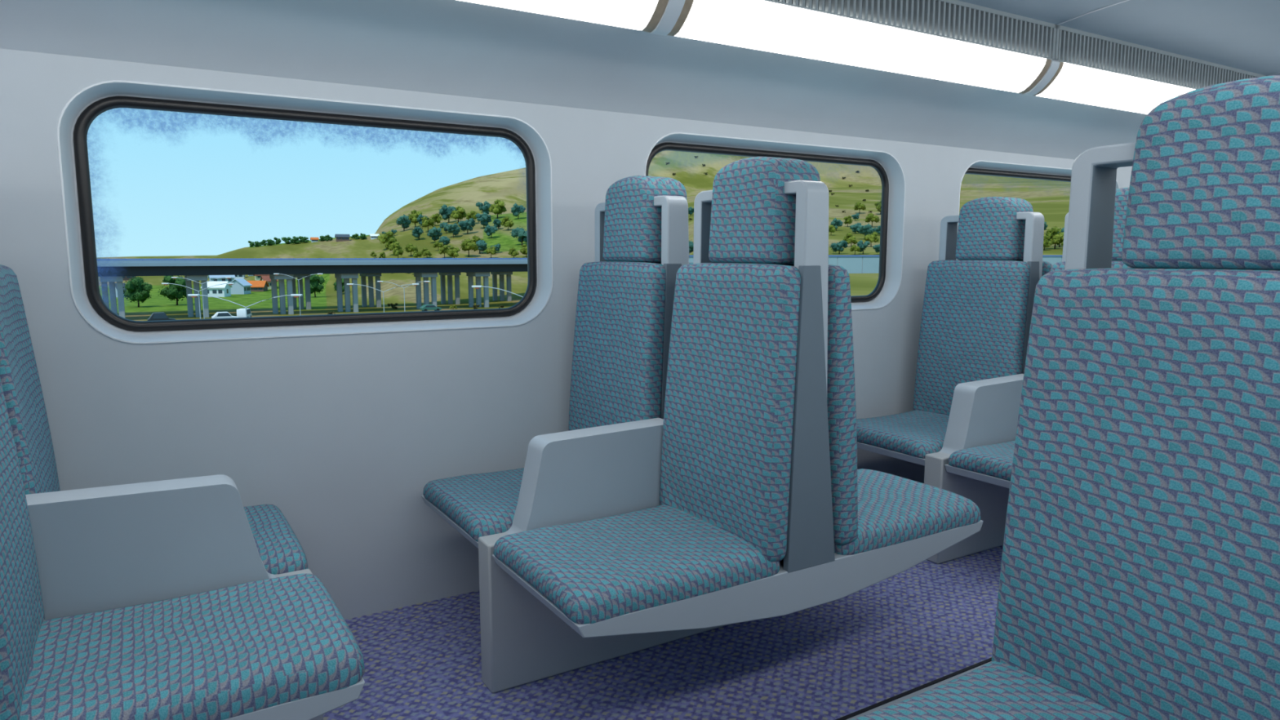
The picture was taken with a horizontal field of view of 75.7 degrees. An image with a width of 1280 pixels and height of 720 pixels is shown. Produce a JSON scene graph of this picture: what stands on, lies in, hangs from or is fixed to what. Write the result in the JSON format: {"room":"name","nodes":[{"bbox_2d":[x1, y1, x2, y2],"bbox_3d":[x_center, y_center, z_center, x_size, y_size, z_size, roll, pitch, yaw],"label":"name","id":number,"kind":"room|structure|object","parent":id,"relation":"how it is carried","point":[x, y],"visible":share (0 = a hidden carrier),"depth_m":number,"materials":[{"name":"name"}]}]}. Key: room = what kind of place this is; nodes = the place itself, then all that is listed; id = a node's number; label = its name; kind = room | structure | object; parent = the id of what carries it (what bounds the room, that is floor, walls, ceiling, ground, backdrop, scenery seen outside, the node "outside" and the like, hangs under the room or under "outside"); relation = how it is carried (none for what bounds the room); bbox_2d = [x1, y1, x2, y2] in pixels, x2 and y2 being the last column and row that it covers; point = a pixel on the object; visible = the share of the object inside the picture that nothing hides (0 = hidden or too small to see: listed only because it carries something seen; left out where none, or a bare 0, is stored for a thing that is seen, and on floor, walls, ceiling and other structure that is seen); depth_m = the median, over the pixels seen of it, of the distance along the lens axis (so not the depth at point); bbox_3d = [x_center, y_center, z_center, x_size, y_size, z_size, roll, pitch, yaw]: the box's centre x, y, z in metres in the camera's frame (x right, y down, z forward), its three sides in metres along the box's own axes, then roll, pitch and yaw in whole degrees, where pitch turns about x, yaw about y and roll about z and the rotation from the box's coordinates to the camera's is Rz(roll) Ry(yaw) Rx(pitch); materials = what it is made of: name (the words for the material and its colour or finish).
{"room":"train carriage","nodes":[
{"label":"train carriage","id":0,"kind":"room"},
{"bbox_2d":[0,48,1132,619],"bbox_3d":[2.630,-0.272,4.812,17.500,1.727,0.001,-4,8,-31],"label":"wall","id":1,"kind":"structure","parent":0,"point":[345,435],"depth_m":2.70,"materials":[{"name":"plastic"}]},
{"bbox_2d":[56,80,553,344],"bbox_3d":[-0.960,-0.448,2.637,1.452,0.728,0.101,-4,8,-31],"label":"window","id":2,"kind":"structure","parent":1,"relation":"in","point":[75,119],"depth_m":2.53,"materials":[{"name":"grey plastic"}]},
{"bbox_2d":[458,0,668,31],"bbox_3d":[-0.731,-0.987,1.984,1.844,0.126,0.172,-4,8,-31],"label":"ceiling light","id":3,"kind":"object","parent":1,"relation":"attached to","point":[637,15],"visible":1,"depth_m":2.35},
{"bbox_2d":[0,0,1146,159],"bbox_3d":[2.757,-1.185,4.487,17.500,0.167,0.488,-4,8,-31],"label":"overhead luggage rack","id":4,"kind":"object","parent":1,"relation":"attached to","point":[453,47],"depth_m":2.71,"materials":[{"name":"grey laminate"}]},
{"bbox_2d":[644,132,905,310],"bbox_3d":[0.610,-0.569,3.588,1.452,0.728,0.101,-4,8,-31],"label":"window","id":5,"kind":"structure","parent":1,"relation":"in","point":[891,173],"depth_m":3.83,"materials":[{"name":"grey plastic"}]},
{"bbox_2d":[644,0,1051,93],"bbox_3d":[0.839,-1.108,2.935,1.844,0.126,0.172,-4,8,-31],"label":"ceiling light","id":6,"kind":"object","parent":1,"relation":"attached to","point":[757,24],"visible":0.93,"depth_m":2.81,"materials":[{"name":"plastic"}]},
{"bbox_2d":[956,160,1119,235],"bbox_3d":[2.181,-0.690,4.539,1.452,0.728,0.101,-4,8,-31],"label":"window","id":7,"kind":"structure","parent":1,"relation":"in","point":[981,167],"depth_m":4.39,"materials":[{"name":"grey plastic"}]},
{"bbox_2d":[1017,59,1195,114],"bbox_3d":[2.410,-1.229,3.886,1.844,0.126,0.172,-4,8,-31],"label":"ceiling light","id":8,"kind":"object","parent":1,"relation":"attached to","point":[1061,81],"visible":0.62,"depth_m":3.61,"materials":[{"name":"plastic"}]},
{"bbox_2d":[323,545,1003,719],"bbox_3d":[2.955,0.771,4.408,17.500,0.240,1.349,-4,8,-31],"label":"floor","id":9,"kind":"structure","parent":0,"point":[928,621],"depth_m":2.44,"materials":[{"name":"purple carpet"}]},
{"bbox_2d":[0,264,364,719],"bbox_3d":[-1.406,0.267,1.643,1.394,1.457,1.160,-4,8,-31],"label":"seat","id":10,"kind":"object","parent":9,"relation":"on","point":[172,599],"visible":1,"depth_m":1.68,"materials":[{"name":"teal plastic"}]},
{"bbox_2d":[19,573,364,719],"bbox_3d":[-0.897,0.568,1.613,0.597,0.085,0.509,-4,8,-31],"label":"seat cushion","id":11,"kind":"object","parent":10,"relation":"on","point":[202,646],"depth_m":1.54,"materials":[{"name":"fabric"}]},
{"bbox_2d":[244,504,307,574],"bbox_3d":[-1.218,0.502,2.134,0.597,0.085,0.530,-4,8,-31],"label":"seat cushion","id":12,"kind":"object","parent":10,"relation":"on","point":[280,551],"depth_m":2.13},
{"bbox_2d":[224,677,364,719],"bbox_3d":[-1.239,0.682,1.421,1.378,0.116,0.510,-4,8,-31],"label":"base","id":13,"kind":"object","parent":10,"relation":"on","point":[308,704],"depth_m":1.50,"materials":[{"name":"grey plastic"}]},
{"bbox_2d":[421,156,982,693],"bbox_3d":[0.155,0.147,2.588,1.394,1.457,1.160,-4,8,-31],"label":"seat","id":14,"kind":"object","parent":9,"relation":"on","point":[704,476],"visible":1,"depth_m":2.23,"materials":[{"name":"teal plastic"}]},
{"bbox_2d":[421,494,478,548],"bbox_3d":[-0.004,0.495,2.895,1.378,0.116,0.550,-4,8,-31],"label":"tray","id":15,"kind":"object","parent":14,"relation":"on","point":[473,540],"depth_m":2.51,"materials":[{"name":"grey plastic"}]},
{"bbox_2d":[422,467,524,542],"bbox_3d":[-0.338,0.434,2.667,0.597,0.085,0.530,-4,8,-31],"label":"seat cushion","id":16,"kind":"object","parent":14,"relation":"on","point":[477,506],"depth_m":2.51,"materials":[{"name":"fabric"}]},
{"bbox_2d":[493,504,779,624],"bbox_3d":[-0.017,0.500,2.146,0.597,0.085,0.509,-4,8,-31],"label":"seat cushion","id":17,"kind":"object","parent":14,"relation":"on","point":[591,564],"depth_m":2.03,"materials":[{"name":"fabric"}]},
{"bbox_2d":[492,520,982,637],"bbox_3d":[0.321,0.562,2.365,1.378,0.116,0.510,-4,8,-31],"label":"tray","id":18,"kind":"object","parent":14,"relation":"on","point":[785,589],"depth_m":2.10,"materials":[{"name":"grey plastic"}]},
{"bbox_2d":[834,468,980,555],"bbox_3d":[0.663,0.448,2.558,0.597,0.085,0.509,-4,8,-31],"label":"seat cushion","id":19,"kind":"object","parent":14,"relation":"on","point":[896,513],"depth_m":2.41,"materials":[{"name":"fabric"}]},
{"bbox_2d":[835,657,991,719],"bbox_3d":[3.303,0.731,3.828,17.500,0.024,0.010,-4,8,-31],"label":"trim","id":20,"kind":"structure","parent":9,"relation":"attached to","point":[940,679],"depth_m":2.28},
{"bbox_2d":[856,186,1130,564],"bbox_3d":[1.725,0.026,3.539,1.394,1.457,1.160,-4,8,-31],"label":"seat","id":21,"kind":"object","parent":9,"relation":"on","point":[961,426],"visible":0.41,"depth_m":3.52,"materials":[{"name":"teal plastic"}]},
{"bbox_2d":[857,441,924,466],"bbox_3d":[1.566,0.374,3.846,1.378,0.116,0.550,-4,8,-31],"label":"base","id":22,"kind":"object","parent":21,"relation":"on","point":[897,453],"depth_m":3.39,"materials":[{"name":"grey plastic"}]},
{"bbox_2d":[856,409,949,458],"bbox_3d":[1.232,0.313,3.618,0.597,0.085,0.530,-4,8,-31],"label":"seat cushion","id":23,"kind":"object","parent":21,"relation":"on","point":[914,433],"depth_m":3.47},
{"bbox_2d":[944,463,1010,488],"bbox_3d":[1.892,0.442,3.317,1.378,0.116,0.510,-4,8,-31],"label":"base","id":24,"kind":"object","parent":21,"relation":"on","point":[957,476],"depth_m":3.13,"materials":[{"name":"grey plastic"}]},
{"bbox_2d":[948,440,1015,480],"bbox_3d":[1.553,0.379,3.097,0.597,0.085,0.509,-4,8,-31],"label":"seat cushion","id":25,"kind":"object","parent":21,"relation":"on","point":[978,460],"depth_m":3.07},
{"bbox_2d":[958,0,1279,75],"bbox_3d":[3.420,-1.384,3.366,17.500,0.047,1.750,-4,8,-31],"label":"ceiling","id":26,"kind":"structure","parent":0,"point":[1240,34],"depth_m":3.38,"materials":[{"name":"plastic"}]},
{"bbox_2d":[763,0,1056,61],"bbox_3d":[0.895,-1.227,2.875,1.834,0.142,0.024,-4,8,-31],"label":"ceiling vent","id":27,"kind":"object","parent":26,"relation":"in","point":[955,20],"visible":0.99,"depth_m":3.02,"materials":[{"name":"metal"}]},
{"bbox_2d":[1056,0,1128,25],"bbox_3d":[2.140,-1.283,2.591,0.010,0.047,1.750,-4,8,-31],"label":"trim","id":28,"kind":"structure","parent":26,"relation":"attached to","point":[1126,0],"depth_m":3.21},
{"bbox_2d":[1054,25,1265,89],"bbox_3d":[2.465,-1.348,3.826,1.834,0.142,0.024,-4,8,-31],"label":"ceiling vent","id":29,"kind":"object","parent":26,"relation":"in","point":[1073,46],"visible":0.75,"depth_m":3.67,"materials":[{"name":"metal"}]},
{"bbox_3d":[3.885,0.963,2.897,17.500,0.240,1.350,-4,8,-31],"label":"floor","id":30,"kind":"structure","parent":0,"visible":0},
{"bbox_2d":[852,75,1279,719],"bbox_3d":[1.067,0.335,1.106,1.394,1.457,1.160,-4,8,-31],"label":"seat","id":31,"kind":"object","parent":30,"relation":"on","point":[1140,579],"visible":1,"depth_m":1.27,"materials":[{"name":"teal fabric"}]},
{"bbox_2d":[846,661,991,719],"bbox_3d":[3.310,0.774,3.822,17.500,0.101,0.016,-4,8,-31],"label":"trim","id":32,"kind":"structure","parent":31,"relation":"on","point":[940,683],"depth_m":2.26,"materials":[{"name":"grey plastic"}]},
{"bbox_2d":[852,660,1131,719],"bbox_3d":[0.574,0.622,1.185,0.597,0.085,0.530,-4,8,-31],"label":"seat cushion","id":33,"kind":"object","parent":31,"relation":"on","point":[997,690],"depth_m":1.37,"materials":[{"name":"fabric"}]},
{"label":"outside","id":34,"kind":"structure","parent":0,"visible":0},
{"label":"road","id":35,"kind":"object","parent":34,"visible":0},
{"bbox_2d":[146,311,175,320],"bbox_3d":[-83.767,-7.316,144.257,4.285,2.000,1.800,-5,9,-32],"label":"car","id":36,"kind":"object","parent":35,"relation":"on","point":[154,316],"visible":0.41,"depth_m":143.31,"materials":[{"name":"paint"}]},
{"bbox_2d":[211,311,238,318],"bbox_3d":[-75.486,-7.879,149.877,4.285,1.700,1.800,-5,9,-32],"label":"car","id":37,"kind":"object","parent":35,"relation":"on","point":[218,314],"visible":0.52,"depth_m":148.99,"materials":[{"name":"white paint"}]},
{"bbox_2d":[236,308,252,317],"bbox_3d":[-74.268,-8.637,154.654,1.800,2.000,4.693,-2,7,-14],"label":"van","id":38,"kind":"object","parent":35,"relation":"on","point":[241,313],"visible":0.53,"depth_m":152.52,"materials":[{"name":"white paint"}]},
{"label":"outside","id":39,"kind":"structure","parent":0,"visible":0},
{"bbox_2d":[96,150,1071,320],"bbox_3d":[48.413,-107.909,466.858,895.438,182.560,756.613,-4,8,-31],"label":"hillside","id":40,"kind":"structure","parent":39,"point":[1051,198],"depth_m":296.84,"materials":[{"name":"plant"}]},
{"bbox_2d":[123,275,152,306],"bbox_3d":[-117.246,-15.918,192.163,6.392,7.174,6.913,-4,8,-31],"label":"tree","id":41,"kind":"object","parent":40,"relation":"on","point":[137,289],"visible":0.97,"depth_m":190.79,"materials":[{"name":"green plant"}]},
{"bbox_2d":[158,275,192,305],"bbox_3d":[-112.358,-17.081,198.981,7.484,7.766,6.919,-2,8,-16],"label":"tree","id":42,"kind":"object","parent":40,"relation":"on","point":[174,291],"visible":0.77,"depth_m":197.76,"materials":[{"name":"green plant"}]},
{"bbox_2d":[161,283,234,319],"bbox_3d":[-63.201,-7.013,118.358,10.300,8.086,0.320,0,7,0],"label":"street lamp","id":43,"kind":"object","parent":40,"relation":"on","point":[162,283],"visible":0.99,"depth_m":117.89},
{"bbox_2d":[171,276,231,319],"bbox_3d":[-74.418,-9.952,140.376,10.100,8.368,0.320,0,7,0],"label":"street lamp","id":44,"kind":"object","parent":40,"relation":"on","point":[171,277],"visible":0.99,"depth_m":139.93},
{"bbox_2d":[200,280,232,297],"bbox_3d":[-123.722,-19.786,241.042,6.607,6.509,6.027,-1,7,-7],"label":"house","id":45,"kind":"structure","parent":40,"relation":"on","point":[223,290],"depth_m":238.78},
{"bbox_2d":[207,275,235,283],"bbox_3d":[-146.300,-27.628,288.269,8.207,5.953,3.022,-6,9,-38],"label":"house","id":46,"kind":"structure","parent":40,"relation":"on","point":[211,277],"depth_m":287.04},
{"bbox_2d":[230,278,252,294],"bbox_3d":[-125.243,-22.067,257.822,5.583,6.805,5.148,0,7,1],"label":"house","id":47,"kind":"structure","parent":40,"relation":"on","point":[241,286],"depth_m":255.74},
{"bbox_2d":[187,293,302,317],"bbox_3d":[-35.862,-1.766,75.385,10.300,8.505,0.321,0,7,0],"label":"street lamp","id":48,"kind":"object","parent":40,"relation":"on","point":[188,295],"visible":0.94,"depth_m":74.84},
{"bbox_2d":[247,280,269,291],"bbox_3d":[-126.875,-23.534,273.103,6.062,5.539,5.536,-1,7,-8],"label":"house","id":49,"kind":"structure","parent":40,"relation":"on","point":[257,286],"depth_m":271.33,"materials":[{"name":"orange tile"}]},
{"bbox_2d":[259,275,278,288],"bbox_3d":[-126.135,-25.473,280.248,4.626,6.301,4.243,-6,10,-41],"label":"house","id":50,"kind":"structure","parent":40,"relation":"on","point":[267,278],"depth_m":278.65,"materials":[{"name":"red tile"}]},
{"bbox_2d":[289,235,300,244],"bbox_3d":[-155.365,-53.523,371.189,4.045,4.720,4.700,4,8,27],"label":"tree","id":51,"kind":"object","parent":40,"relation":"on","point":[295,240],"visible":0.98,"depth_m":370.55,"materials":[{"name":"green plant"}]},
{"bbox_2d":[273,273,323,315],"bbox_3d":[-62.136,-11.416,150.400,8.900,8.746,0.320,0,7,0],"label":"street lamp","id":52,"kind":"object","parent":40,"relation":"on","point":[273,273],"visible":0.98,"depth_m":149.94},
{"bbox_2d":[96,257,527,318],"bbox_3d":[-59.088,-16.140,178.173,103.673,11.720,10.000,-5,9,-32],"label":"viaduct","id":53,"kind":"object","parent":40,"relation":"on","point":[112,270],"visible":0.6,"depth_m":168.74,"materials":[{"name":"concrete"}]},
{"bbox_2d":[304,274,326,297],"bbox_3d":[-93.731,-21.534,237.285,6.188,6.945,6.693,0,7,0],"label":"tree","id":54,"kind":"object","parent":40,"relation":"on","point":[315,281],"visible":0.7,"depth_m":236.58,"materials":[{"name":"green plant"}]},
{"bbox_2d":[124,257,512,309],"bbox_3d":[-66.650,-17.625,189.861,103.673,11.720,10.000,-5,9,-32],"label":"viaduct","id":55,"kind":"object","parent":40,"relation":"on","point":[307,280],"visible":0.34,"depth_m":192.52,"materials":[{"name":"concrete"}]},
{"bbox_2d":[334,234,350,241],"bbox_3d":[-132.357,-53.514,366.731,6.099,4.899,3.979,-3,8,-25],"label":"house","id":56,"kind":"structure","parent":40,"relation":"on","point":[340,237],"depth_m":365.25,"materials":[{"name":"stone"}]},
{"bbox_2d":[346,283,419,312],"bbox_3d":[-36.756,-6.965,118.352,10.300,7.991,0.320,0,7,0],"label":"street lamp","id":57,"kind":"object","parent":40,"relation":"on","point":[348,284],"visible":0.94,"depth_m":117.86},
{"bbox_2d":[376,230,398,249],"bbox_3d":[-98.984,-46.715,322.411,8.618,7.715,7.601,-3,8,-22],"label":"tree","id":58,"kind":"object","parent":40,"relation":"on","point":[383,238],"visible":0.82,"depth_m":320.45,"materials":[{"name":"green plant"}]},
{"bbox_2d":[385,236,401,251],"bbox_3d":[-89.223,-41.304,298.163,6.318,6.709,5.895,-2,7,-14],"label":"tree","id":59,"kind":"object","parent":40,"relation":"on","point":[394,244],"visible":0.89,"depth_m":296.59,"materials":[{"name":"green plant"}]},
{"bbox_2d":[392,247,404,257],"bbox_3d":[-84.425,-37.016,287.331,4.287,4.608,4.656,0,7,-2],"label":"tree","id":60,"kind":"object","parent":40,"relation":"on","point":[396,252],"visible":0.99,"depth_m":286.41,"materials":[{"name":"green plant"}]},
{"bbox_2d":[395,214,411,231],"bbox_3d":[-106.611,-61.865,372.111,7.020,8.007,7.976,1,7,4],"label":"tree","id":61,"kind":"object","parent":40,"relation":"on","point":[404,220],"visible":0.99,"depth_m":370.82,"materials":[{"name":"blue plant"}]},
{"bbox_2d":[404,243,417,256],"bbox_3d":[-80.898,-38.721,290.566,5.481,5.019,4.973,5,9,33],"label":"tree","id":62,"kind":"object","parent":40,"relation":"on","point":[409,248],"visible":0.96,"depth_m":289.29,"materials":[{"name":"green plant"}]},
{"bbox_2d":[408,208,422,226],"bbox_3d":[-104.649,-66.083,384.107,7.338,8.986,8.980,2,8,17],"label":"tree","id":63,"kind":"object","parent":40,"relation":"on","point":[413,218],"visible":0.74,"depth_m":382.13,"materials":[{"name":"green plant"}]},
{"bbox_2d":[411,226,424,239],"bbox_3d":[-90.460,-51.533,335.450,5.110,5.946,6.918,-2,7,-12],"label":"tree","id":64,"kind":"object","parent":40,"relation":"on","point":[416,233],"visible":1,"depth_m":333.38,"materials":[{"name":"blue plant"}]},
{"bbox_2d":[420,247,431,257],"bbox_3d":[-74.172,-37.116,285.659,4.077,4.155,3.486,0,7,-2],"label":"tree","id":65,"kind":"object","parent":40,"relation":"on","point":[425,251],"visible":0.98,"depth_m":284.81,"materials":[{"name":"green plant"}]},
{"bbox_2d":[421,216,435,231],"bbox_3d":[-91.863,-58.705,356.653,6.914,7.114,7.561,2,7,14],"label":"tree","id":66,"kind":"object","parent":40,"relation":"on","point":[425,223],"visible":0.99,"depth_m":355.06,"materials":[{"name":"green plant"}]},
{"bbox_2d":[419,304,441,311],"bbox_3d":[-44.815,-11.108,176.294,4.285,1.450,1.800,-5,9,-32],"label":"car","id":67,"kind":"object","parent":40,"relation":"on","point":[425,307],"visible":0.83,"depth_m":175.47,"materials":[{"name":"teal paint"}]},
{"bbox_2d":[426,226,442,243],"bbox_3d":[-80.119,-48.829,321.749,6.196,6.923,7.370,-1,7,-11],"label":"tree","id":68,"kind":"object","parent":40,"relation":"on","point":[434,233],"visible":0.99,"depth_m":320.53,"materials":[{"name":"blue plant"}]},
{"bbox_2d":[431,213,441,226],"bbox_3d":[-92.650,-63.725,373.890,6.106,6.476,5.534,4,8,26],"label":"tree","id":69,"kind":"object","parent":40,"relation":"on","point":[436,217],"visible":0.8,"depth_m":372.73,"materials":[{"name":"green plant"}]},
{"bbox_2d":[438,244,449,257],"bbox_3d":[-67.117,-37.144,283.302,5.014,4.895,4.435,1,7,8],"label":"tree","id":70,"kind":"object","parent":40,"relation":"on","point":[445,249],"visible":0.92,"depth_m":282.18,"materials":[{"name":"green plant"}]},
{"bbox_2d":[439,235,450,245],"bbox_3d":[-73.185,-44.411,308.809,4.271,4.748,5.492,-2,8,-15],"label":"tree","id":71,"kind":"object","parent":40,"relation":"on","point":[445,240],"visible":0.98,"depth_m":307.57,"materials":[{"name":"blue plant"}]},
{"bbox_2d":[438,204,457,222],"bbox_3d":[-88.776,-67.587,381.000,9.335,9.086,8.214,-3,8,-22],"label":"tree","id":72,"kind":"object","parent":40,"relation":"on","point":[445,211],"visible":0.91,"depth_m":379.25,"materials":[{"name":"blue plant"}]},
{"bbox_2d":[444,222,460,237],"bbox_3d":[-75.129,-52.195,332.155,5.637,6.254,6.474,6,10,41],"label":"tree","id":73,"kind":"object","parent":40,"relation":"on","point":[453,228],"visible":1,"depth_m":331.51,"materials":[{"name":"blue plant"}]},
{"bbox_2d":[446,245,460,257],"bbox_3d":[-63.237,-36.378,279.865,4.708,5.229,4.937,-2,7,-13],"label":"tree","id":74,"kind":"object","parent":40,"relation":"on","point":[453,252],"visible":0.99,"depth_m":278.82,"materials":[{"name":"green plant"}]},
{"bbox_2d":[449,204,466,222],"bbox_3d":[-82.237,-66.087,374.404,6.893,8.469,8.794,7,10,44],"label":"tree","id":75,"kind":"object","parent":40,"relation":"on","point":[460,213],"visible":0.99,"depth_m":373.10,"materials":[{"name":"green plant"}]},
{"bbox_2d":[457,217,475,233],"bbox_3d":[-70.931,-54.899,337.308,7.736,7.135,6.008,-2,8,-15],"label":"tree","id":76,"kind":"object","parent":40,"relation":"on","point":[466,224],"visible":0.99,"depth_m":335.95,"materials":[{"name":"blue plant"}]},
{"bbox_2d":[459,238,478,257],"bbox_3d":[-59.340,-38.680,284.703,7.273,6.739,6.594,5,9,34],"label":"tree","id":77,"kind":"object","parent":40,"relation":"on","point":[466,245],"visible":1,"depth_m":283.21,"materials":[{"name":"green plant"}]},
{"bbox_2d":[465,210,476,219],"bbox_3d":[-74.167,-63.290,365.555,6.483,6.317,5.630,6,9,37],"label":"tree","id":78,"kind":"object","parent":40,"relation":"on","point":[472,215],"visible":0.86,"depth_m":364.10,"materials":[{"name":"green plant"}]},
{"bbox_2d":[475,240,487,253],"bbox_3d":[-56.565,-40.283,292.893,5.090,5.481,6.109,0,7,-1],"label":"tree","id":79,"kind":"object","parent":40,"relation":"on","point":[482,245],"visible":0.94,"depth_m":291.28,"materials":[{"name":"blue plant"}]},
{"bbox_2d":[475,211,491,228],"bbox_3d":[-66.448,-59.406,351.021,7.090,7.560,7.971,-4,8,-29],"label":"tree","id":80,"kind":"object","parent":40,"relation":"on","point":[484,218],"visible":1,"depth_m":349.30,"materials":[{"name":"blue plant"}]},
{"bbox_2d":[475,200,491,214],"bbox_3d":[-73.348,-70.894,387.826,8.688,8.351,7.579,5,9,35],"label":"tree","id":81,"kind":"object","parent":40,"relation":"on","point":[484,208],"visible":0.85,"depth_m":385.79,"materials":[{"name":"blue plant"}]},
{"bbox_2d":[484,224,497,238],"bbox_3d":[-58.811,-50.560,324.811,5.945,5.681,5.068,-3,8,-24],"label":"tree","id":82,"kind":"object","parent":40,"relation":"on","point":[489,230],"visible":1,"depth_m":323.83,"materials":[{"name":"blue plant"}]},
{"bbox_2d":[485,245,497,257],"bbox_3d":[-50.856,-36.800,281.817,4.192,4.493,4.663,4,8,26],"label":"tree","id":83,"kind":"object","parent":40,"relation":"on","point":[491,250],"visible":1,"depth_m":280.53,"materials":[{"name":"green plant"}]},
{"bbox_2d":[493,218,501,229],"bbox_3d":[-59.572,-56.918,345.220,4.391,4.893,5.623,2,7,14],"label":"tree","id":84,"kind":"object","parent":40,"relation":"on","point":[496,223],"visible":0.95,"depth_m":343.80,"materials":[{"name":"blue plant"}]},
{"bbox_2d":[488,199,506,217],"bbox_3d":[-65.320,-69.648,379.658,8.291,9.525,9.424,6,10,40],"label":"tree","id":85,"kind":"object","parent":40,"relation":"on","point":[498,207],"visible":0.99,"depth_m":377.95,"materials":[{"name":"green plant"}]},
{"bbox_2d":[471,285,523,297],"bbox_3d":[-11.133,-2.701,80.421,10.300,9.091,0.320,0,7,0],"label":"street lamp","id":86,"kind":"object","parent":40,"relation":"on","point":[475,286],"visible":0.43,"depth_m":79.83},
{"bbox_2d":[500,216,514,230],"bbox_3d":[-54.807,-56.502,340.166,6.287,6.383,5.243,-5,9,-34],"label":"tree","id":87,"kind":"object","parent":40,"relation":"on","point":[506,223],"visible":1,"depth_m":338.80,"materials":[{"name":"green plant"}]},
{"bbox_2d":[507,247,519,257],"bbox_3d":[-43.126,-36.394,280.224,3.639,4.085,4.250,6,10,41],"label":"tree","id":88,"kind":"object","parent":40,"relation":"on","point":[512,251],"visible":1,"depth_m":279.23,"materials":[{"name":"green plant"}]},
{"bbox_2d":[510,203,525,218],"bbox_3d":[-54.775,-66.640,369.446,6.820,7.458,7.270,7,10,44],"label":"tree","id":89,"kind":"object","parent":40,"relation":"on","point":[515,210],"visible":1,"depth_m":367.81,"materials":[{"name":"blue plant"}]},
{"bbox_2d":[511,226,527,245],"bbox_3d":[-43.230,-45.980,306.645,8.999,7.610,6.907,5,9,32],"label":"tree","id":90,"kind":"object","parent":40,"relation":"on","point":[521,233],"visible":0.7,"depth_m":305.67,"materials":[{"name":"blue plant"}]},
{"bbox_2d":[519,244,527,257],"bbox_3d":[-39.051,-37.553,282.809,4.374,5.229,4.889,0,7,-2],"label":"tree","id":91,"kind":"object","parent":40,"relation":"on","point":[523,251],"visible":0.77,"depth_m":281.66,"materials":[{"name":"green plant"}]},
{"bbox_2d":[830,217,844,231],"bbox_3d":[38.168,-26.243,160.190,2.841,2.785,2.505,-6,10,-41],"label":"tree","id":92,"kind":"object","parent":40,"relation":"on","point":[835,223],"visible":0.89,"depth_m":159.53,"materials":[{"name":"blue plant"}]},
{"bbox_2d":[830,239,848,253],"bbox_3d":[25.288,-14.377,105.009,2.315,1.950,1.766,4,8,28],"label":"tree","id":93,"kind":"object","parent":40,"relation":"on","point":[835,246],"visible":1,"depth_m":104.57,"materials":[{"name":"blue plant"}]},
{"bbox_2d":[843,215,852,226],"bbox_3d":[42.231,-28.240,167.301,2.016,2.451,2.335,0,7,3],"label":"tree","id":94,"kind":"object","parent":40,"relation":"on","point":[847,220],"visible":0.99,"depth_m":166.86,"materials":[{"name":"green plant"}]},
{"bbox_2d":[843,232,857,246],"bbox_3d":[30.487,-17.411,119.450,2.237,2.332,1.935,2,7,14],"label":"tree","id":95,"kind":"object","parent":40,"relation":"on","point":[849,238],"visible":0.92,"depth_m":118.96,"materials":[{"name":"green plant"}]},
{"bbox_2d":[849,244,860,254],"bbox_3d":[26.875,-13.800,103.186,1.411,1.407,1.187,2,8,17],"label":"tree","id":96,"kind":"object","parent":40,"relation":"on","point":[853,247],"visible":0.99,"depth_m":103.03,"materials":[{"name":"green plant"}]},
{"bbox_2d":[849,222,862,233],"bbox_3d":[39.451,-24.002,150.458,2.749,2.466,2.067,-5,9,-34],"label":"tree","id":97,"kind":"object","parent":40,"relation":"on","point":[854,227],"visible":0.8,"depth_m":149.94,"materials":[{"name":"blue plant"}]},
{"bbox_2d":[853,202,866,213],"bbox_3d":[53.495,-37.094,201.067,3.008,3.205,3.552,-6,10,-41],"label":"tree","id":98,"kind":"object","parent":40,"relation":"on","point":[858,206],"visible":1,"depth_m":200.39,"materials":[{"name":"green plant"}]},
{"bbox_2d":[857,240,871,253],"bbox_3d":[28.217,-14.277,104.314,1.867,1.942,2.016,-7,10,-42],"label":"tree","id":99,"kind":"object","parent":40,"relation":"on","point":[862,246],"visible":0.95,"depth_m":103.86,"materials":[{"name":"blue plant"}]},
{"bbox_2d":[856,223,874,235],"bbox_3d":[37.557,-21.277,137.055,3.014,2.893,2.796,-2,7,-12],"label":"tree","id":100,"kind":"object","parent":40,"relation":"on","point":[867,228],"visible":0.94,"depth_m":136.62,"materials":[{"name":"blue plant"}]},
{"bbox_2d":[863,231,879,246],"bbox_3d":[33.592,-17.430,119.480,2.638,2.345,2.283,-3,8,-24],"label":"tree","id":101,"kind":"object","parent":40,"relation":"on","point":[871,237],"visible":0.99,"depth_m":119.00,"materials":[{"name":"green plant"}]},
{"bbox_2d":[864,213,879,227],"bbox_3d":[46.209,-27.891,164.261,3.433,3.021,2.946,6,9,38],"label":"tree","id":102,"kind":"object","parent":40,"relation":"on","point":[870,217],"visible":1,"depth_m":163.51,"materials":[{"name":"green plant"}]},
{"bbox_2d":[688,254,1062,273],"bbox_3d":[29.076,-7.834,71.120,62.370,2.420,0.356,-3,8,-21],"label":"wall","id":103,"kind":"structure","parent":40,"relation":"on","point":[853,264],"depth_m":66.52,"materials":[{"name":"concrete"}]},
{"bbox_2d":[874,200,881,214],"bbox_3d":[57.934,-36.761,198.330,3.271,3.877,3.727,5,9,36],"label":"tree","id":104,"kind":"object","parent":40,"relation":"on","point":[878,204],"visible":0.46,"depth_m":197.52,"materials":[{"name":"green plant"}]},
{"bbox_2d":[1043,235,1053,250],"bbox_3d":[51.558,-14.882,104.931,1.821,2.098,2.200,4,8,26],"label":"tree","id":105,"kind":"object","parent":40,"relation":"on","point":[1046,242],"visible":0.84,"depth_m":104.38,"materials":[{"name":"green plant"}]},
{"bbox_2d":[1043,226,1063,248],"bbox_3d":[53.548,-15.771,106.498,3.350,3.195,2.745,-2,7,-13],"label":"tree","id":106,"kind":"object","parent":40,"relation":"on","point":[1056,237],"visible":0.8,"depth_m":105.75,"materials":[{"name":"green plant"}]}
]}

